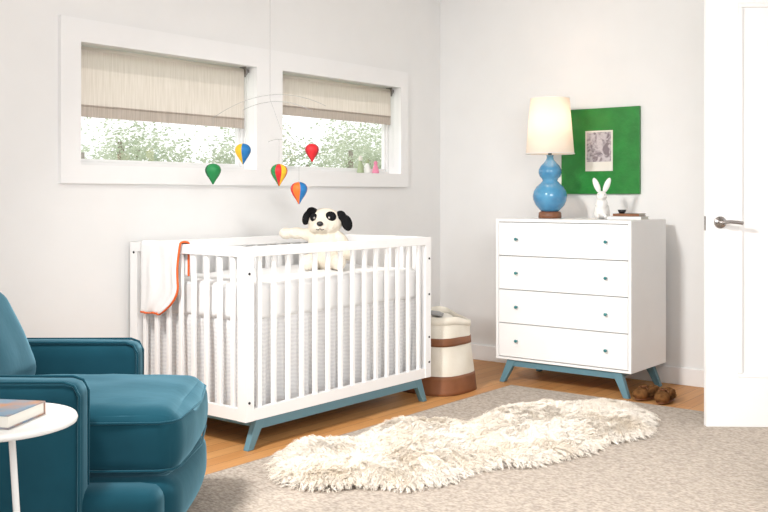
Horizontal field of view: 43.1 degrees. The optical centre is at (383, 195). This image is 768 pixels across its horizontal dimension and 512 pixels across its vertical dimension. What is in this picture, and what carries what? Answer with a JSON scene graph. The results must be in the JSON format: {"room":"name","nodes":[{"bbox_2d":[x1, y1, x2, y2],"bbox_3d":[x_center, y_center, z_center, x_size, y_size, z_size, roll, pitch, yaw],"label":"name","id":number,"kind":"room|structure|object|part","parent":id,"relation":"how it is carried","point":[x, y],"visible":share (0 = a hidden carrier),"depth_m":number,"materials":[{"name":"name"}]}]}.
{"room":"children's room","nodes":[
{"label":"children's room","id":0,"kind":"room"},
{"bbox_2d":[0,0,439,337],"bbox_3d":[-2.169,-0.200,3.895,0.150,2.700,8.430,0,0,38],"label":"wall","id":1,"kind":"structure","parent":0,"point":[65,247],"depth_m":5.05,"materials":[{"name":"paint"}]},
{"bbox_2d":[81,46,243,168],"bbox_3d":[-1.188,-0.445,5.187,0.040,0.590,1.165,0,0,38],"label":"window","id":2,"kind":"structure","parent":1,"relation":"in","point":[241,130],"depth_m":5.18,"materials":[{"name":"plastic"}]},
{"bbox_2d":[81,128,239,166],"bbox_3d":[-1.193,-0.445,5.191,0.028,0.550,1.125,0,0,38],"label":"bead","id":3,"kind":"object","parent":2,"relation":"attached to","point":[237,130],"depth_m":5.27},
{"bbox_2d":[81,46,248,159],"bbox_3d":[-1.143,-0.469,5.154,0.052,0.542,1.152,0,0,38],"label":"roller shade","id":4,"kind":"object","parent":2,"relation":"attached to","point":[120,85],"visible":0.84,"depth_m":5.10,"materials":[{"name":"fabric"}]},
{"bbox_3d":[-0.790,-0.459,5.590,0.021,0.522,0.004,0,0,38],"label":"bead chain","id":5,"kind":"part","parent":4,"relation":"part of","materials":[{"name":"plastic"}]},
{"bbox_2d":[58,15,407,186],"bbox_3d":[-0.684,-0.455,5.640,0.022,0.790,2.720,0,0,38],"label":"trim","id":6,"kind":"structure","parent":1,"relation":"attached to","point":[269,66],"depth_m":5.35,"materials":[{"name":"paint"}]},
{"bbox_2d":[357,156,363,172],"bbox_3d":[-0.155,-0.208,6.401,0.048,0.115,0.048,0,0,38],"label":"doll","id":7,"kind":"object","parent":6,"relation":"on","point":[360,169],"visible":0.91,"depth_m":6.39,"materials":[{"name":"green paint"}]},
{"bbox_2d":[364,159,370,172],"bbox_3d":[-0.112,-0.198,6.456,0.048,0.095,0.048,0,0,38],"label":"doll","id":8,"kind":"object","parent":6,"relation":"on","point":[367,167],"visible":0.86,"depth_m":6.44,"materials":[{"name":"white ceramic"}]},
{"bbox_2d":[372,161,378,172],"bbox_3d":[-0.056,-0.193,6.526,0.048,0.085,0.048,0,0,38],"label":"doll","id":9,"kind":"object","parent":6,"relation":"on","point":[375,168],"visible":0.83,"depth_m":6.51,"materials":[{"name":"pink paint"}]},
{"bbox_2d":[285,74,388,173],"bbox_3d":[-0.340,-0.445,6.263,0.040,0.590,1.155,0,0,38],"label":"window","id":10,"kind":"structure","parent":1,"relation":"in","point":[387,126],"depth_m":6.40,"materials":[{"name":"plastic"}]},
{"bbox_2d":[286,124,385,170],"bbox_3d":[-0.345,-0.445,6.267,0.028,0.550,1.115,0,0,38],"label":"bead","id":11,"kind":"object","parent":10,"relation":"attached to","point":[383,126],"depth_m":6.69},
{"bbox_2d":[283,74,393,166],"bbox_3d":[-0.295,-0.469,6.230,0.052,0.542,1.142,0,0,38],"label":"roller shade","id":12,"kind":"object","parent":10,"relation":"attached to","point":[342,101],"visible":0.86,"depth_m":6.18,"materials":[{"name":"fabric"}]},
{"bbox_2d":[201,359,703,474],"bbox_3d":[0.398,1.200,1.870,6.690,0.100,8.430,0,0,38],"label":"floor","id":13,"kind":"structure","parent":0,"point":[225,441],"depth_m":5.24,"materials":[{"name":"brown wood"}]},
{"bbox_2d":[130,234,430,450],"bbox_3d":[-0.502,0.690,5.159,0.834,0.921,1.426,0,0,38],"label":"crib","id":14,"kind":"object","parent":13,"relation":"on","point":[273,345],"visible":0.84,"depth_m":4.75,"materials":[{"name":"white paint"}]},
{"bbox_2d":[140,240,189,314],"bbox_3d":[-1.067,0.394,4.704,0.304,0.362,0.076,0,0,38],"label":"blanket","id":15,"kind":"object","parent":14,"relation":"attached to","point":[159,259],"visible":0.96,"depth_m":4.70,"materials":[{"name":"white fabric"}]},
{"bbox_3d":[-0.590,1.083,4.423,0.032,0.134,0.111,0,0,38],"label":"leg","id":16,"kind":"part","parent":14,"relation":"part of","materials":[{"name":"blue paint"}]},
{"bbox_3d":[-0.501,0.491,5.161,0.740,0.198,1.334,0,0,38],"label":"mattress","id":17,"kind":"part","parent":14,"relation":"part of","materials":[{"name":"white fabric"}]},
{"bbox_3d":[-0.503,1.038,5.160,0.806,0.044,1.242,0,0,38],"label":"frame","id":18,"kind":"part","parent":14,"relation":"part of","materials":[{"name":"blue paint"}]},
{"bbox_2d":[279,207,351,270],"bbox_3d":[-0.366,0.235,5.241,0.414,0.349,0.267,0,0,0],"label":"puppy","id":19,"kind":"object","parent":14,"relation":"on","point":[324,224],"visible":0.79,"depth_m":5.23},
{"bbox_3d":[0.194,1.083,5.417,0.032,0.134,0.111,0,0,38],"label":"leg","id":20,"kind":"part","parent":14,"relation":"part of","materials":[{"name":"blue paint"}]},
{"bbox_2d":[402,306,476,396],"bbox_3d":[0.318,0.912,5.805,0.427,0.476,0.427,0,0,38],"label":"storage basket","id":21,"kind":"object","parent":13,"relation":"on","point":[452,365],"visible":0.61,"depth_m":5.62,"materials":[{"name":"fabric"}]},
{"bbox_2d":[431,313,452,317],"bbox_3d":[0.318,0.746,5.805,0.233,0.107,0.256,0,0,38],"label":"folded blanket","id":22,"kind":"object","parent":21,"relation":"on","point":[434,315],"depth_m":5.76,"materials":[{"name":"fabric"}]},
{"bbox_2d":[187,385,767,511],"bbox_3d":[0.433,1.144,2.511,3.630,0.012,5.680,0,0,38],"label":"area rug","id":23,"kind":"object","parent":13,"relation":"on","point":[689,465],"visible":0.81,"depth_m":3.83,"materials":[{"name":"carpet"}]},
{"bbox_2d":[0,403,77,511],"bbox_3d":[-0.958,0.843,2.397,0.403,0.588,0.394,0,0,38],"label":"side table","id":24,"kind":"object","parent":23,"relation":"on","point":[57,417],"visible":0.72,"depth_m":2.38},
{"bbox_3d":[-0.897,0.845,2.385,0.057,0.562,0.017,0,0,14],"label":"stem","id":25,"kind":"part","parent":24,"relation":"part of","materials":[{"name":"white metal"}]},
{"bbox_2d":[0,399,45,428],"bbox_3d":[-0.990,0.535,2.400,0.240,0.033,0.170,0,0,10],"label":"hardcover book","id":26,"kind":"object","parent":24,"relation":"on","point":[13,412],"visible":1,"depth_m":2.38,"materials":[{"name":"paper"}]},
{"bbox_2d":[0,292,207,511],"bbox_3d":[-1.217,0.730,3.370,1.168,0.814,0.941,0,0,-2],"label":"armchair","id":27,"kind":"object","parent":23,"relation":"on","point":[135,443],"visible":0.95,"depth_m":3.06,"materials":[{"name":"teal fabric"}]},
{"bbox_2d":[0,292,35,374],"bbox_3d":[-1.453,0.552,3.362,0.301,0.471,0.672,-24,1,-2],"label":"cushion","id":28,"kind":"object","parent":27,"relation":"on","point":[17,355],"depth_m":3.47,"materials":[{"name":"teal fabric"}]},
{"bbox_3d":[-1.294,0.773,2.915,0.760,0.434,0.009,0,0,-2],"label":"arm piping","id":29,"kind":"part","parent":27,"relation":"part of","materials":[{"name":"teal fabric"}]},
{"bbox_3d":[-1.346,0.800,2.966,0.860,0.487,0.141,0,0,-2],"label":"arm","id":30,"kind":"part","parent":27,"relation":"part of","materials":[{"name":"teal fabric"}]},
{"bbox_3d":[-1.298,0.773,3.019,0.760,0.434,0.009,0,0,-2],"label":"arm piping","id":31,"kind":"part","parent":27,"relation":"part of","materials":[{"name":"teal fabric"}]},
{"bbox_3d":[-1.374,0.800,3.765,0.860,0.487,0.141,0,0,-2],"label":"arm","id":32,"kind":"part","parent":27,"relation":"part of","materials":[{"name":"teal fabric"}]},
{"bbox_2d":[46,374,207,476],"bbox_3d":[-1.080,0.787,3.376,0.888,0.272,0.671,0,0,-2],"label":"seat cushion","id":33,"kind":"object","parent":27,"relation":"on","point":[153,425],"depth_m":3.09,"materials":[{"name":"teal fabric"}]},
{"bbox_2d":[262,397,659,492],"bbox_3d":[0.460,1.093,4.532,2.296,0.085,1.033,0,0,-36],"label":"sheepskin rug","id":34,"kind":"object","parent":23,"relation":"on","point":[414,452],"visible":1,"depth_m":4.24,"materials":[{"name":"fur"}]},
{"bbox_2d":[496,217,665,398],"bbox_3d":[1.192,0.645,5.946,0.890,1.010,0.526,0,0,38],"label":"dresser","id":35,"kind":"object","parent":13,"relation":"on","point":[582,296],"visible":1,"depth_m":5.73,"materials":[{"name":"white paint"}]},
{"bbox_3d":[0.772,1.078,6.012,0.110,0.144,0.046,0,0,38],"label":"leg","id":36,"kind":"part","parent":35,"relation":"part of","materials":[{"name":"blue paint"}]},
{"bbox_2d":[525,96,574,217],"bbox_3d":[1.042,-0.238,6.106,0.309,0.754,0.309,0,0,38],"label":"table lamp","id":37,"kind":"object","parent":35,"relation":"on","point":[550,133],"visible":0.99,"depth_m":6.01,"materials":[{"name":"blue ceramic"}]},
{"bbox_3d":[1.042,-0.439,6.106,0.304,0.349,0.304,0,0,38],"label":"lamp shade","id":38,"kind":"part","parent":37,"relation":"part of","materials":[{"name":"fabric"}]},
{"bbox_3d":[1.050,0.264,5.765,0.849,0.202,0.017,0,0,38],"label":"drawer","id":39,"kind":"part","parent":35,"relation":"part of","materials":[{"name":"white paint"}]},
{"bbox_3d":[1.050,0.471,5.765,0.849,0.202,0.017,0,0,38],"label":"drawer","id":40,"kind":"part","parent":35,"relation":"part of","materials":[{"name":"white paint"}]},
{"bbox_3d":[1.050,0.678,5.765,0.849,0.202,0.017,0,0,38],"label":"drawer","id":41,"kind":"part","parent":35,"relation":"part of","materials":[{"name":"white paint"}]},
{"bbox_3d":[1.050,0.886,5.765,0.849,0.202,0.017,0,0,38],"label":"drawer","id":42,"kind":"part","parent":35,"relation":"part of","materials":[{"name":"white paint"}]},
{"bbox_3d":[1.200,1.026,5.956,0.710,0.041,0.460,0,0,38],"label":"frame","id":43,"kind":"part","parent":35,"relation":"part of","materials":[{"name":"blue paint"}]},
{"bbox_2d":[593,178,610,218],"bbox_3d":[1.314,0.015,5.863,0.109,0.250,0.135,0,0,13],"label":"rabbit","id":44,"kind":"object","parent":35,"relation":"on","point":[601,209],"visible":0.98,"depth_m":5.83},
{"bbox_3d":[1.355,1.078,5.552,0.110,0.144,0.046,0,0,38],"label":"leg","id":45,"kind":"part","parent":35,"relation":"part of","materials":[{"name":"blue paint"}]},
{"bbox_2d":[607,213,648,219],"bbox_3d":[1.450,0.122,5.772,0.200,0.036,0.180,0,0,30],"label":"book stack","id":46,"kind":"object","parent":35,"relation":"on","point":[617,216],"visible":0.97,"depth_m":5.71,"materials":[{"name":"white paper"}]},
{"bbox_3d":[1.629,1.078,5.899,0.110,0.144,0.046,0,0,38],"label":"leg","id":47,"kind":"part","parent":35,"relation":"part of","materials":[{"name":"blue paint"}]},
{"bbox_2d":[632,385,658,399],"bbox_3d":[1.490,1.108,5.510,0.234,0.080,0.125,0,0,-42],"label":"slipper","id":48,"kind":"object","parent":13,"relation":"on","point":[644,392],"visible":0.84,"depth_m":5.46,"materials":[{"name":"brown fur"}]},
{"bbox_2d":[653,387,676,403],"bbox_3d":[1.573,1.108,5.424,0.125,0.079,0.235,0,0,32],"label":"slipper","id":49,"kind":"object","parent":13,"relation":"on","point":[666,395],"visible":1,"depth_m":5.36,"materials":[{"name":"brown fur"}]},
{"bbox_2d":[440,0,703,369],"bbox_3d":[1.686,-0.200,6.127,3.140,2.700,0.150,0,0,38],"label":"wall","id":50,"kind":"structure","parent":0,"point":[496,56],"depth_m":6.46,"materials":[{"name":"paint"}]},
{"bbox_2d":[471,344,703,387],"bbox_3d":[1.578,1.097,6.107,2.965,0.105,0.015,0,0,38],"label":"baseboard","id":51,"kind":"structure","parent":50,"relation":"attached to","point":[667,374],"depth_m":5.98,"materials":[{"name":"paint"}]},
{"bbox_2d":[561,106,640,193],"bbox_3d":[1.388,-0.288,6.247,0.543,0.551,0.026,0,0,38],"label":"pinboard","id":52,"kind":"object","parent":50,"relation":"attached to","point":[606,141],"visible":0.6,"depth_m":6.21,"materials":[{"name":"fabric"}]},
{"bbox_2d":[585,130,612,170],"bbox_3d":[1.380,-0.290,6.240,0.190,0.260,0.003,0,0,38],"label":"print","id":53,"kind":"object","parent":52,"relation":"attached to","point":[598,143],"depth_m":6.24,"materials":[{"name":"paper"}]},
{"bbox_3d":[0.398,-1.600,1.870,6.690,0.100,8.430,0,0,38],"label":"ceiling","id":54,"kind":"structure","parent":0,"visible":0},
{"bbox_2d":[205,94,324,203],"bbox_3d":[-0.610,-0.754,5.061,0.614,1.592,0.276,0,0,-3],"label":"mobile","id":55,"kind":"object","parent":54,"relation":"hanging from","point":[278,171],"visible":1,"depth_m":5.01,"materials":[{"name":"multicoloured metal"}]},
{"bbox_3d":[-0.590,-0.464,5.061,0.605,0.136,0.005,0,0,-21],"label":"arm","id":56,"kind":"part","parent":55,"relation":"part of","materials":[{"name":"grey metal"}]},
{"label":"outside","id":57,"kind":"structure","parent":0,"visible":0},
{"bbox_3d":[-7.240,1.360,18.444,25.790,0.180,32.000,0,0,38],"label":"lawn","id":58,"kind":"structure","parent":57,"visible":0},
{"bbox_2d":[81,123,142,159],"bbox_3d":[-3.660,-0.058,11.755,2.027,2.656,2.551,0,0,38],"label":"tree","id":59,"kind":"object","parent":58,"relation":"on","point":[82,150],"visible":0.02,"depth_m":11.58,"materials":[{"name":"green plant"}]},
{"bbox_2d":[83,126,201,162],"bbox_3d":[-3.497,0.118,13.532,1.970,2.303,2.234,0,0,38],"label":"tree","id":60,"kind":"object","parent":58,"relation":"on","point":[155,157],"visible":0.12,"depth_m":13.34,"materials":[{"name":"green plant"}]},
{"bbox_2d":[81,117,212,161],"bbox_3d":[-4.326,-0.280,16.159,2.310,3.099,3.418,0,0,38],"label":"tree","id":61,"kind":"object","parent":58,"relation":"on","point":[117,138],"visible":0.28,"depth_m":16.18,"materials":[{"name":"green plant"}]},
{"bbox_2d":[198,128,234,163],"bbox_3d":[-2.230,0.120,14.247,1.400,2.300,1.727,0,0,-1],"label":"tree","id":62,"kind":"object","parent":58,"relation":"on","point":[229,160],"visible":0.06,"depth_m":13.81,"materials":[{"name":"green plant"}]},
{"bbox_2d":[199,116,334,167],"bbox_3d":[-1.974,-0.229,15.672,2.392,2.999,2.266,0,0,38],"label":"tree","id":63,"kind":"object","parent":58,"relation":"on","point":[221,128],"visible":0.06,"depth_m":15.86,"materials":[{"name":"green plant"}]},
{"bbox_2d":[283,119,380,168],"bbox_3d":[-0.589,-0.141,16.004,2.531,2.822,2.214,0,0,38],"label":"tree","id":64,"kind":"object","parent":58,"relation":"on","point":[350,153],"visible":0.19,"depth_m":16.00,"materials":[{"name":"green plant"}]},
{"bbox_2d":[308,128,380,168],"bbox_3d":[-0.356,-0.013,17.702,2.007,2.566,2.444,0,0,21],"label":"tree","id":65,"kind":"object","parent":58,"relation":"on","point":[355,164],"visible":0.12,"depth_m":17.78,"materials":[{"name":"green plant"}]},
{"bbox_2d":[319,120,380,167],"bbox_3d":[0.030,-0.373,19.302,2.401,3.286,3.091,0,0,38],"label":"tree","id":66,"kind":"object","parent":58,"relation":"on","point":[374,138],"visible":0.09,"depth_m":18.91,"materials":[{"name":"green plant"}]},
{"bbox_3d":[2.142,-0.200,4.283,0.140,2.700,2.180,0,0,38],"label":"wall","id":67,"kind":"structure","parent":0,"visible":0},
{"bbox_2d":[704,0,767,426],"bbox_3d":[1.999,0.033,4.797,0.820,2.206,0.040,0,0,2],"label":"door","id":68,"kind":"structure","parent":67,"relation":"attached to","point":[730,400],"depth_m":4.79,"materials":[{"name":"paint"}]},
{"bbox_2d":[714,216,725,228],"bbox_3d":[1.654,0.130,4.765,0.060,0.060,0.045,0,0,2],"label":"rosette","id":69,"kind":"object","parent":68,"relation":"attached to","point":[718,222],"visible":0.96,"depth_m":4.78,"materials":[{"name":"silver metal"}]},
{"bbox_2d":[723,220,743,224],"bbox_3d":[1.701,0.129,4.741,0.102,0.025,0.025,0,0,2],"label":"lever","id":70,"kind":"object","parent":69,"relation":"attached to","point":[725,221],"visible":1,"depth_m":4.73,"materials":[{"name":"silver metal"}]},
{"bbox_2d":[738,3,767,377],"bbox_3d":[1.999,-0.028,4.784,0.510,1.845,0.015,0,0,2],"label":"trim","id":71,"kind":"structure","parent":68,"relation":"attached to","point":[740,5],"depth_m":4.79,"materials":[{"name":"paint"}]}
]}

